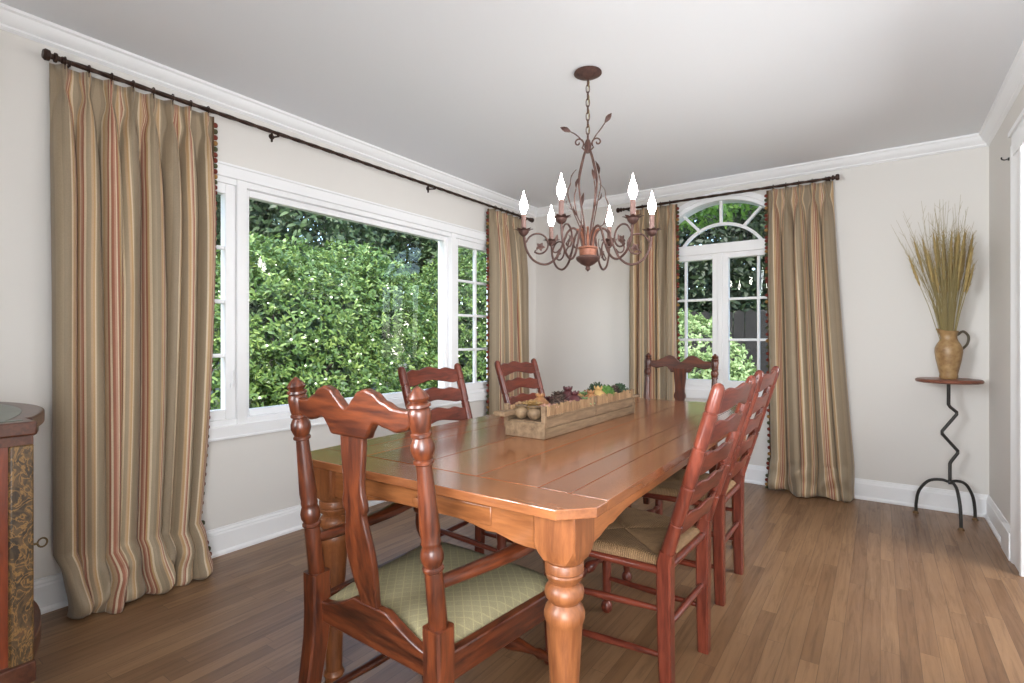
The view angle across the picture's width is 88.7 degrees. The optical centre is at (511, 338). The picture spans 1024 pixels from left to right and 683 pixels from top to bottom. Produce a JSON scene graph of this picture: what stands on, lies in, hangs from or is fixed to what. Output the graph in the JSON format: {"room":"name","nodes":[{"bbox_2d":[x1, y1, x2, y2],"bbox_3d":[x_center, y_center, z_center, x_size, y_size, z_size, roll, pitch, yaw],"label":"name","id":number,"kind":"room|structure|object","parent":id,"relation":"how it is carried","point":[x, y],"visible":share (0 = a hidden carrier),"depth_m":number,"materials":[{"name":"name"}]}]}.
{"room":"dining room","nodes":[
{"label":"dining room","id":0,"kind":"room"},
{"bbox_2d":[0,29,535,579],"bbox_3d":[-1.090,-0.085,3.467,0.140,2.410,4.700,0,0,35],"label":"wall","id":1,"kind":"structure","parent":0,"point":[248,477],"depth_m":2.18,"materials":[{"name":"white paint"}]},
{"bbox_2d":[34,499,385,614],"bbox_3d":[-1.022,1.050,3.419,0.026,0.140,4.420,0,0,35],"label":"baseboard","id":2,"kind":"structure","parent":1,"relation":"attached to","point":[50,594],"depth_m":2.78,"materials":[{"name":"white paint"}]},
{"bbox_2d":[0,3,537,217],"bbox_3d":[-1.010,-1.251,3.411,0.055,0.078,4.420,0,0,35],"label":"trim","id":3,"kind":"structure","parent":1,"relation":"attached to","point":[12,20],"depth_m":2.66,"materials":[{"name":"white paint"}]},
{"bbox_2d":[41,48,533,222],"bbox_3d":[-0.862,-1.142,3.588,0.102,0.060,3.610,0,0,35],"label":"curtain rod","id":4,"kind":"object","parent":1,"relation":"attached to","point":[46,54],"visible":0.98,"depth_m":2.74,"materials":[{"name":"brown metal"}]},
{"bbox_2d":[49,57,217,619],"bbox_3d":[-1.594,-0.015,2.342,0.311,2.289,0.671,0,0,35],"label":"curtain","id":5,"kind":"object","parent":4,"relation":"hanging from","point":[133,184],"visible":1,"depth_m":2.29,"materials":[{"name":"fabric"}]},
{"bbox_2d":[486,206,529,414],"bbox_3d":[0.013,-0.018,4.736,0.162,2.282,0.649,0,0,35],"label":"curtain","id":6,"kind":"object","parent":4,"relation":"hanging from","point":[507,286],"visible":0.7,"depth_m":4.65,"materials":[{"name":"fabric"}]},
{"bbox_2d":[208,160,487,441],"bbox_3d":[-1.019,-0.198,3.545,0.166,1.447,3.172,0,0,35],"label":"window","id":7,"kind":"structure","parent":1,"relation":"in","point":[236,185],"depth_m":3.00,"materials":[{"name":"white paint"}]},
{"bbox_2d":[0,0,1023,207],"bbox_3d":[0.348,-1.340,2.456,3.655,0.100,4.700,0,0,35],"label":"ceiling","id":8,"kind":"structure","parent":0,"point":[481,93],"depth_m":2.54,"materials":[{"name":"white paint"}]},
{"bbox_2d":[515,66,661,270],"bbox_3d":[0.366,-0.808,2.532,0.629,0.964,0.715,0,0,-30],"label":"chandelier","id":9,"kind":"object","parent":8,"relation":"hanging from","point":[587,257],"visible":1,"depth_m":2.52,"materials":[{"name":"brown metal"}]},
{"bbox_2d":[535,243,544,250],"bbox_3d":[0.133,-0.443,2.524,0.054,0.044,0.017,0,0,6],"label":"flower","id":10,"kind":"object","parent":9,"relation":"on","point":[540,246],"depth_m":2.52,"materials":[{"name":"brown metal"}]},
{"bbox_2d":[619,235,624,243],"bbox_3d":[0.490,-0.443,2.334,0.017,0.044,0.054,0,0,-24],"label":"flower","id":11,"kind":"object","parent":9,"relation":"on","point":[622,240],"depth_m":2.33,"materials":[{"name":"brown metal"}]},
{"bbox_2d":[630,243,640,251],"bbox_3d":[0.600,-0.443,2.540,0.054,0.044,0.017,0,0,6],"label":"flower","id":12,"kind":"object","parent":9,"relation":"on","point":[635,247],"depth_m":2.54,"materials":[{"name":"brown metal"}]},
{"bbox_2d":[31,482,1023,682],"bbox_3d":[0.037,1.150,0.744,5.115,0.060,7.860,0,0,35],"label":"floor","id":13,"kind":"structure","parent":0,"point":[828,590],"depth_m":2.11,"materials":[{"name":"brown wood"}]},
{"bbox_2d":[0,402,47,682],"bbox_3d":[-1.752,0.671,1.568,0.898,0.898,0.507,0,0,35],"label":"base cabinet","id":14,"kind":"object","parent":13,"relation":"on","point":[20,615],"visible":1,"depth_m":1.42,"materials":[{"name":"brown wood"}]},
{"bbox_2d":[287,376,547,682],"bbox_3d":[-0.219,0.609,1.363,0.558,1.032,0.545,0,0,37],"label":"armchair","id":15,"kind":"object","parent":13,"relation":"on","point":[437,609],"visible":0.92,"depth_m":1.21,"materials":[{"name":"brown wood"}]},
{"bbox_2d":[330,542,547,643],"bbox_3d":[-0.187,0.658,1.405,0.480,0.053,0.440,0,0,37],"label":"seat cushion","id":16,"kind":"object","parent":15,"relation":"on","point":[485,608],"depth_m":1.31,"materials":[{"name":"green fabric"}]},
{"bbox_2d":[398,363,513,553],"bbox_3d":[-0.159,0.623,2.394,0.611,0.996,0.478,0,0,33],"label":"chair","id":17,"kind":"object","parent":13,"relation":"on","point":[411,378],"visible":0.3,"depth_m":2.55,"materials":[{"name":"red wood"}]},
{"bbox_2d":[494,358,545,404],"bbox_3d":[0.258,0.623,3.056,0.611,0.996,0.478,0,0,34],"label":"chair","id":18,"kind":"object","parent":13,"relation":"on","point":[503,369],"visible":0.26,"depth_m":3.19,"materials":[{"name":"red wood"}]},
{"bbox_2d":[311,398,745,682],"bbox_3d":[0.322,0.740,2.225,1.004,0.760,2.120,0,0,34],"label":"dining table","id":19,"kind":"object","parent":13,"relation":"on","point":[556,496],"visible":0.64,"depth_m":1.43,"materials":[{"name":"brown wood"}]},
{"bbox_2d":[494,389,639,439],"bbox_3d":[0.281,0.300,2.261,0.200,0.121,0.944,0,0,35],"label":"trough","id":20,"kind":"object","parent":19,"relation":"on","point":[553,421],"visible":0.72,"depth_m":2.02,"materials":[{"name":"beige wood"}]},
{"bbox_2d":[515,404,527,418],"bbox_3d":[0.036,0.274,1.976,0.056,0.052,0.056,0,0,-13],"label":"pod","id":21,"kind":"object","parent":20,"relation":"on","point":[521,410],"visible":0.95,"depth_m":1.96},
{"bbox_2d":[522,400,541,409],"bbox_3d":[0.079,0.269,2.032,0.103,0.063,0.105,0,0,-9],"label":"rosette","id":22,"kind":"object","parent":20,"relation":"on","point":[529,403],"visible":0.52,"depth_m":2.02,"materials":[{"name":"gold"}]},
{"bbox_2d":[527,406,540,419],"bbox_3d":[0.083,0.274,1.939,0.056,0.052,0.056,0,0,33],"label":"pod","id":23,"kind":"object","parent":20,"relation":"on","point":[534,413],"visible":0.98,"depth_m":1.92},
{"bbox_2d":[533,392,548,409],"bbox_3d":[0.111,0.258,2.094,0.080,0.085,0.080,0,0,43],"label":"pomegranate","id":24,"kind":"object","parent":20,"relation":"in","point":[539,397],"visible":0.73,"depth_m":2.08,"materials":[{"name":"orange food"}]},
{"bbox_2d":[545,396,555,403],"bbox_3d":[0.158,0.267,2.148,0.108,0.066,0.109,0,0,-20],"label":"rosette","id":25,"kind":"object","parent":20,"relation":"on","point":[546,397],"visible":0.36,"depth_m":2.14,"materials":[{"name":"plant"}]},
{"bbox_2d":[549,395,565,404],"bbox_3d":[0.177,0.257,2.035,0.081,0.082,0.081,0,0,-3],"label":"pinecone","id":26,"kind":"object","parent":20,"relation":"on","point":[558,399],"visible":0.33,"depth_m":2.02,"materials":[{"name":"plant"}]},
{"bbox_2d":[551,390,565,399],"bbox_3d":[0.194,0.257,2.206,0.081,0.082,0.081,0,0,-34],"label":"pinecone","id":27,"kind":"object","parent":20,"relation":"in","point":[558,393],"visible":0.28,"depth_m":2.19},
{"bbox_2d":[563,386,572,398],"bbox_3d":[0.241,0.251,2.265,0.092,0.097,0.092,0,0,20],"label":"pomegranate","id":28,"kind":"object","parent":20,"relation":"on","point":[568,389],"visible":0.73,"depth_m":2.25,"materials":[{"name":"red food"}]},
{"bbox_2d":[565,390,581,400],"bbox_3d":[0.256,0.255,2.151,0.084,0.089,0.084,0,0,18],"label":"pomegranate","id":29,"kind":"object","parent":20,"relation":"on","point":[574,395],"visible":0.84,"depth_m":2.13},
{"bbox_2d":[584,390,595,398],"bbox_3d":[0.340,0.260,2.267,0.076,0.081,0.076,0,0,43],"label":"pomegranate","id":30,"kind":"object","parent":20,"relation":"on","point":[590,394],"visible":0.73,"depth_m":2.25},
{"bbox_2d":[586,382,604,390],"bbox_3d":[0.410,0.252,2.509,0.106,0.096,0.107,0,0,30],"label":"moss ball","id":31,"kind":"object","parent":20,"relation":"in","point":[596,384],"visible":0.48,"depth_m":2.50,"materials":[{"name":"green plant"}]},
{"bbox_2d":[593,386,606,399],"bbox_3d":[0.383,0.253,2.327,0.088,0.093,0.088,0,0,6],"label":"pomegranate","id":32,"kind":"object","parent":20,"relation":"on","point":[598,390],"visible":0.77,"depth_m":2.31,"materials":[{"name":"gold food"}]},
{"bbox_2d":[602,385,614,395],"bbox_3d":[0.426,0.254,2.390,0.102,0.092,0.102,0,0,39],"label":"moss ball","id":33,"kind":"object","parent":20,"relation":"in","point":[607,389],"visible":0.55,"depth_m":2.37,"materials":[{"name":"green plant"}]},
{"bbox_2d":[608,385,619,392],"bbox_3d":[0.469,0.255,2.450,0.085,0.086,0.085,0,0,-37],"label":"pinecone","id":34,"kind":"object","parent":20,"relation":"on","point":[614,387],"visible":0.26,"depth_m":2.43,"materials":[{"name":"plant"}]},
{"bbox_2d":[612,383,629,392],"bbox_3d":[0.512,0.254,2.510,0.102,0.092,0.102,0,0,-30],"label":"moss ball","id":35,"kind":"object","parent":20,"relation":"in","point":[622,386],"visible":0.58,"depth_m":2.49,"materials":[{"name":"green plant"}]},
{"bbox_2d":[544,375,757,682],"bbox_3d":[0.484,0.623,1.813,0.611,0.996,0.478,0,0,37],"label":"chair","id":36,"kind":"object","parent":13,"relation":"on","point":[639,539],"visible":0.85,"depth_m":1.67,"materials":[{"name":"red wood"}]},
{"bbox_2d":[643,353,718,525],"bbox_3d":[0.964,0.609,3.229,0.558,1.032,0.545,0,0,35],"label":"armchair","id":37,"kind":"object","parent":13,"relation":"on","point":[680,369],"visible":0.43,"depth_m":3.41,"materials":[{"name":"brown wood"}]},
{"bbox_2d":[622,366,779,605],"bbox_3d":[0.884,0.623,2.434,0.611,0.996,0.478,0,0,35],"label":"chair","id":38,"kind":"object","parent":13,"relation":"on","point":[667,490],"visible":0.69,"depth_m":2.31,"materials":[{"name":"red wood"}]},
{"bbox_2d":[913,377,984,530],"bbox_3d":[2.685,0.683,3.226,0.339,0.874,0.355,0,0,35],"label":"pedestal table","id":39,"kind":"object","parent":13,"relation":"on","point":[960,381],"visible":0.98,"depth_m":3.23,"materials":[{"name":"grey metal"}]},
{"bbox_2d":[934,329,969,378],"bbox_3d":[2.713,0.090,3.226,0.177,0.311,0.146,0,0,35],"label":"jug","id":40,"kind":"object","parent":39,"relation":"on","point":[948,351],"visible":0.98,"depth_m":3.20,"materials":[{"name":"beige ceramic"}]},
{"bbox_2d":[906,255,940,340],"bbox_3d":[2.575,-0.163,3.237,0.303,0.750,0.028,0,0,-2],"label":"stalk","id":41,"kind":"object","parent":40,"relation":"in","point":[909,259],"visible":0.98,"depth_m":3.23,"materials":[{"name":"brown plant"}]},
{"bbox_2d":[909,234,938,325],"bbox_3d":[2.624,-0.228,3.281,0.217,0.878,0.028,0,0,30],"label":"stalk","id":42,"kind":"object","parent":40,"relation":"in","point":[916,248],"visible":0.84,"depth_m":3.31,"materials":[{"name":"brown plant"}]},
{"bbox_2d":[920,237,927,267],"bbox_3d":[2.659,-0.232,3.292,0.028,0.887,0.174,0,0,-37],"label":"stalk","id":43,"kind":"object","parent":40,"relation":"in","point":[923,243],"visible":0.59,"depth_m":3.33,"materials":[{"name":"brown plant"}]},
{"bbox_2d":[893,196,973,330],"bbox_3d":[2.599,-0.370,3.214,0.422,0.994,0.391,0,0,32],"label":"dried grass","id":44,"kind":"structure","parent":40,"relation":"in","point":[947,307],"depth_m":3.21,"materials":[{"name":"beige plant"}]},
{"bbox_2d":[925,249,942,329],"bbox_3d":[2.614,-0.178,3.220,0.215,0.779,0.028,0,0,-14],"label":"stalk","id":45,"kind":"object","parent":40,"relation":"in","point":[926,254],"visible":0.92,"depth_m":3.20,"materials":[{"name":"brown plant"}]},
{"bbox_2d":[931,231,942,305],"bbox_3d":[2.653,-0.237,3.246,0.110,0.897,0.028,0,0,9],"label":"stalk","id":46,"kind":"object","parent":40,"relation":"in","point":[934,245],"visible":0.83,"depth_m":3.25,"materials":[{"name":"brown plant"}]},
{"bbox_2d":[933,263,944,329],"bbox_3d":[2.633,-0.133,3.214,0.177,0.689,0.028,0,0,-23],"label":"stalk","id":47,"kind":"object","parent":40,"relation":"in","point":[934,268],"visible":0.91,"depth_m":3.19,"materials":[{"name":"brown plant"}]},
{"bbox_2d":[934,230,943,301],"bbox_3d":[2.675,-0.239,3.260,0.083,0.900,0.028,0,0,45],"label":"stalk","id":48,"kind":"object","parent":40,"relation":"in","point":[937,245],"visible":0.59,"depth_m":3.27,"materials":[{"name":"brown plant"}]},
{"bbox_2d":[940,244,946,324],"bbox_3d":[2.648,-0.186,3.205,0.144,0.795,0.028,0,0,-38],"label":"stalk","id":49,"kind":"object","parent":40,"relation":"in","point":[941,244],"visible":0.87,"depth_m":3.18,"materials":[{"name":"brown plant"}]},
{"bbox_2d":[946,265,947,294],"bbox_3d":[2.703,-0.144,3.250,0.030,0.709,0.038,0,0,-11],"label":"stalk","id":50,"kind":"object","parent":40,"relation":"in","point":[947,265],"visible":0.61,"depth_m":3.25,"materials":[{"name":"brown plant"}]},
{"bbox_2d":[949,246,953,330],"bbox_3d":[2.675,-0.190,3.204,0.028,0.802,0.094,0,0,24],"label":"stalk","id":51,"kind":"object","parent":40,"relation":"in","point":[953,246],"visible":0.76,"depth_m":3.19,"materials":[{"name":"brown plant"}]},
{"bbox_2d":[948,230,954,257],"bbox_3d":[2.679,-0.239,3.205,0.028,0.900,0.081,0,0,19],"label":"stalk","id":52,"kind":"object","parent":40,"relation":"in","point":[951,241],"visible":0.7,"depth_m":3.18,"materials":[{"name":"brown plant"}]},
{"bbox_2d":[951,235,956,302],"bbox_3d":[2.725,-0.239,3.236,0.077,0.900,0.028,0,0,-13],"label":"stalk","id":53,"kind":"object","parent":40,"relation":"in","point":[955,235],"visible":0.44,"depth_m":3.24,"materials":[{"name":"brown plant"}]},
{"bbox_2d":[951,227,960,324],"bbox_3d":[2.692,-0.238,3.194,0.028,0.898,0.100,0,0,-5],"label":"stalk","id":54,"kind":"object","parent":40,"relation":"in","point":[957,242],"visible":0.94,"depth_m":3.17,"materials":[{"name":"brown"}]},
{"bbox_2d":[952,245,963,330],"bbox_3d":[2.689,-0.186,3.181,0.028,0.796,0.138,0,0,-1],"label":"stalk","id":55,"kind":"object","parent":40,"relation":"in","point":[961,254],"visible":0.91,"depth_m":3.15,"materials":[{"name":"brown plant"}]},
{"bbox_2d":[953,260,962,316],"bbox_3d":[2.716,-0.142,3.211,0.084,0.706,0.028,0,0,37],"label":"stalk","id":56,"kind":"object","parent":40,"relation":"in","point":[962,260],"visible":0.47,"depth_m":3.20,"materials":[{"name":"brown plant"}]},
{"bbox_2d":[953,225,967,325],"bbox_3d":[2.709,-0.237,3.192,0.028,0.897,0.114,0,0,-27],"label":"stalk","id":57,"kind":"object","parent":40,"relation":"in","point":[967,225],"visible":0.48,"depth_m":3.16,"materials":[{"name":"brown plant"}]},
{"bbox_2d":[954,244,968,321],"bbox_3d":[2.742,-0.187,3.224,0.127,0.798,0.028,0,0,5],"label":"stalk","id":58,"kind":"object","parent":40,"relation":"in","point":[968,244],"visible":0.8,"depth_m":3.22,"materials":[{"name":"brown plant"}]},
{"bbox_2d":[955,226,969,295],"bbox_3d":[2.719,-0.236,3.208,0.127,0.895,0.028,0,0,38],"label":"stalk","id":59,"kind":"object","parent":40,"relation":"in","point":[969,226],"visible":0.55,"depth_m":3.18,"materials":[{"name":"brown plant"}]},
{"bbox_2d":[955,259,973,330],"bbox_3d":[2.725,-0.137,3.192,0.028,0.697,0.141,0,0,-43],"label":"stalk","id":60,"kind":"object","parent":40,"relation":"in","point":[968,269],"visible":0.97,"depth_m":3.17,"materials":[{"name":"brown plant"}]},
{"bbox_2d":[954,243,974,330],"bbox_3d":[2.729,-0.186,3.191,0.145,0.794,0.028,0,0,44],"label":"stalk","id":61,"kind":"object","parent":40,"relation":"in","point":[970,253],"visible":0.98,"depth_m":3.17,"materials":[{"name":"brown plant"}]},
{"bbox_2d":[954,232,974,329],"bbox_3d":[2.767,-0.231,3.229,0.187,0.885,0.028,0,0,-2],"label":"stalk","id":62,"kind":"object","parent":40,"relation":"in","point":[972,238],"visible":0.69,"depth_m":3.23,"materials":[{"name":"brown plant"}]},
{"bbox_2d":[956,260,976,330],"bbox_3d":[2.740,-0.135,3.197,0.160,0.693,0.028,0,0,33],"label":"stalk","id":63,"kind":"object","parent":40,"relation":"in","point":[972,269],"visible":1,"depth_m":3.17,"materials":[{"name":"brown plant"}]},
{"bbox_2d":[959,244,975,307],"bbox_3d":[2.733,-0.185,3.191,0.152,0.793,0.028,0,0,42],"label":"stalk","id":64,"kind":"object","parent":40,"relation":"in","point":[971,244],"visible":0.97,"depth_m":3.15,"materials":[{"name":"brown plant"}]},
{"bbox_2d":[536,146,988,494],"bbox_3d":[1.659,-0.085,4.322,3.375,2.410,0.140,0,0,35],"label":"wall","id":65,"kind":"structure","parent":0,"point":[890,335],"depth_m":3.60,"materials":[{"name":"white paint"}]},
{"bbox_2d":[677,190,767,398],"bbox_3d":[1.709,-0.349,4.276,1.290,1.679,0.158,0,0,35],"label":"window","id":66,"kind":"structure","parent":65,"relation":"in","point":[720,254],"depth_m":4.24,"materials":[{"name":"white paint"}]},
{"bbox_2d":[616,174,839,212],"bbox_3d":[1.634,-1.142,4.195,1.680,0.060,0.098,0,0,35],"label":"curtain rod","id":67,"kind":"object","parent":65,"relation":"attached to","point":[837,177],"visible":0.84,"depth_m":4.06,"materials":[{"name":"brown metal"}]},
{"bbox_2d":[629,200,679,399],"bbox_3d":[1.192,-0.015,4.439,0.456,2.289,0.179,0,0,35],"label":"curtain","id":68,"kind":"object","parent":67,"relation":"hanging from","point":[653,282],"visible":0.6,"depth_m":4.43,"materials":[{"name":"fabric"}]},
{"bbox_2d":[764,176,854,501],"bbox_3d":[2.105,-0.014,3.756,0.581,2.292,0.228,0,0,35],"label":"curtain","id":69,"kind":"object","parent":67,"relation":"hanging from","point":[810,446],"visible":0.98,"depth_m":3.77,"materials":[{"name":"fabric"}]},
{"bbox_2d":[536,133,987,217],"bbox_3d":[1.603,-1.251,4.242,3.375,0.078,0.055,0,0,35],"label":"trim","id":70,"kind":"structure","parent":65,"relation":"attached to","point":[972,141],"depth_m":3.88,"materials":[{"name":"white paint"}]},
{"bbox_2d":[705,464,987,516],"bbox_3d":[1.612,1.050,4.254,3.375,0.140,0.026,0,0,35],"label":"baseboard","id":71,"kind":"structure","parent":65,"relation":"attached to","point":[944,500],"depth_m":3.52,"materials":[{"name":"white paint"}]},
{"bbox_2d":[989,85,1023,523],"bbox_3d":[1.786,-0.085,1.446,0.140,2.410,4.700,0,0,35],"label":"wall","id":72,"kind":"structure","parent":0,"point":[999,170],"depth_m":3.01,"materials":[{"name":"white paint"}]},
{"bbox_2d":[984,495,1009,544],"bbox_3d":[2.755,1.050,2.968,0.026,0.140,0.815,0,0,35],"label":"baseboard","id":73,"kind":"structure","parent":72,"relation":"attached to","point":[993,516],"depth_m":3.06,"materials":[{"name":"white paint"}]},
{"bbox_2d":[979,40,1023,145],"bbox_3d":[1.706,-1.251,1.502,0.055,0.078,4.420,0,0,35],"label":"trim","id":74,"kind":"structure","parent":72,"relation":"attached to","point":[1013,82],"depth_m":2.71,"materials":[{"name":"white paint"}]},
{"bbox_2d":[1001,108,1023,576],"bbox_3d":[2.215,0.037,2.082,0.170,2.165,1.665,0,0,35],"label":"door frame","id":75,"kind":"structure","parent":72,"relation":"in","point":[1012,536],"depth_m":2.54,"materials":[{"name":"white paint"}]},
{"label":"outside","id":76,"kind":"structure","parent":0,"visible":0},
{"bbox_2d":[210,362,413,409],"bbox_3d":[6.325,1.620,9.000,60.000,0.100,38.000,0,0,35],"label":"ground","id":77,"kind":"structure","parent":76,"point":[404,364],"depth_m":16.62,"materials":[{"name":"green plant"}]},
{"bbox_2d":[215,194,220,297],"bbox_3d":[-6.025,-1.956,6.441,5.025,7.238,2.982,0,0,-38],"label":"tree","id":78,"kind":"object","parent":77,"relation":"on","point":[218,200],"visible":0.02,"depth_m":8.05,"materials":[{"name":"green plant"}]},
{"bbox_2d":[212,199,397,382],"bbox_3d":[-5.574,-3.385,14.690,3.585,10.443,7.041,0,0,45],"label":"tree","id":79,"kind":"object","parent":77,"relation":"on","point":[323,219],"visible":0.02,"depth_m":13.33,"materials":[{"name":"green plant"}]},
{"bbox_2d":[214,200,411,404],"bbox_3d":[-3.665,-1.999,10.404,3.022,7.345,4.340,0,0,44],"label":"tree","id":80,"kind":"object","parent":77,"relation":"on","point":[259,212],"visible":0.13,"depth_m":9.25,"materials":[{"name":"green plant"}]},
{"bbox_2d":[210,231,437,409],"bbox_3d":[-2.558,0.079,6.199,2.650,3.030,5.119,0,0,31],"label":"bush","id":81,"kind":"object","parent":77,"relation":"on","point":[264,373],"visible":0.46,"depth_m":5.86,"materials":[{"name":"green plant"}]},
{"bbox_2d":[389,235,485,382],"bbox_3d":[-0.980,-1.924,14.069,3.403,7.265,4.639,0,0,35],"label":"tree","id":82,"kind":"object","parent":77,"relation":"on","point":[418,242],"visible":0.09,"depth_m":12.33,"materials":[{"name":"green plant"}]},
{"bbox_2d":[391,248,485,388],"bbox_3d":[-0.074,-0.043,9.739,2.780,3.277,3.958,0,0,44],"label":"bush","id":83,"kind":"object","parent":77,"relation":"on","point":[468,263],"visible":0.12,"depth_m":8.73,"materials":[{"name":"green plant"}]},
{"bbox_2d":[412,243,485,351],"bbox_3d":[0.005,-3.164,19.194,7.304,9.996,4.616,0,0,-27],"label":"tree","id":84,"kind":"object","parent":77,"relation":"on","point":[459,302],"visible":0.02,"depth_m":17.48,"materials":[{"name":"green plant"}]},
{"bbox_2d":[678,308,756,380],"bbox_3d":[2.032,0.586,6.538,2.298,2.011,1.737,0,0,25],"label":"leafy shrub","id":85,"kind":"object","parent":77,"relation":"on","point":[736,367],"visible":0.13,"depth_m":6.32,"materials":[{"name":"green plant"}]},
{"bbox_2d":[678,203,757,360],"bbox_3d":[3.012,-1.191,8.050,5.132,5.534,2.028,0,0,35],"label":"tree","id":86,"kind":"object","parent":77,"relation":"on","point":[712,211],"visible":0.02,"depth_m":7.97,"materials":[{"name":"green plant"}]},
{"bbox_2d":[678,211,764,353],"bbox_3d":[6.273,-2.700,15.048,7.439,9.014,3.329,0,0,30],"label":"tree","id":87,"kind":"object","parent":77,"relation":"on","point":[684,231],"visible":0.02,"depth_m":14.34,"materials":[{"name":"green plant"}]},
{"bbox_2d":[678,203,766,372],"bbox_3d":[3.339,-2.049,11.807,6.179,7.591,2.546,0,0,29],"label":"tree","id":88,"kind":"object","parent":77,"relation":"on","point":[744,283],"visible":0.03,"depth_m":10.38,"materials":[{"name":"green plant"}]},
{"bbox_2d":[679,309,767,378],"bbox_3d":[4.761,0.520,9.209,9.200,2.100,0.176,0,0,35],"label":"fence","id":89,"kind":"object","parent":77,"relation":"on","point":[745,324],"visible":0.04,"depth_m":9.46,"materials":[{"name":"grey wood"}]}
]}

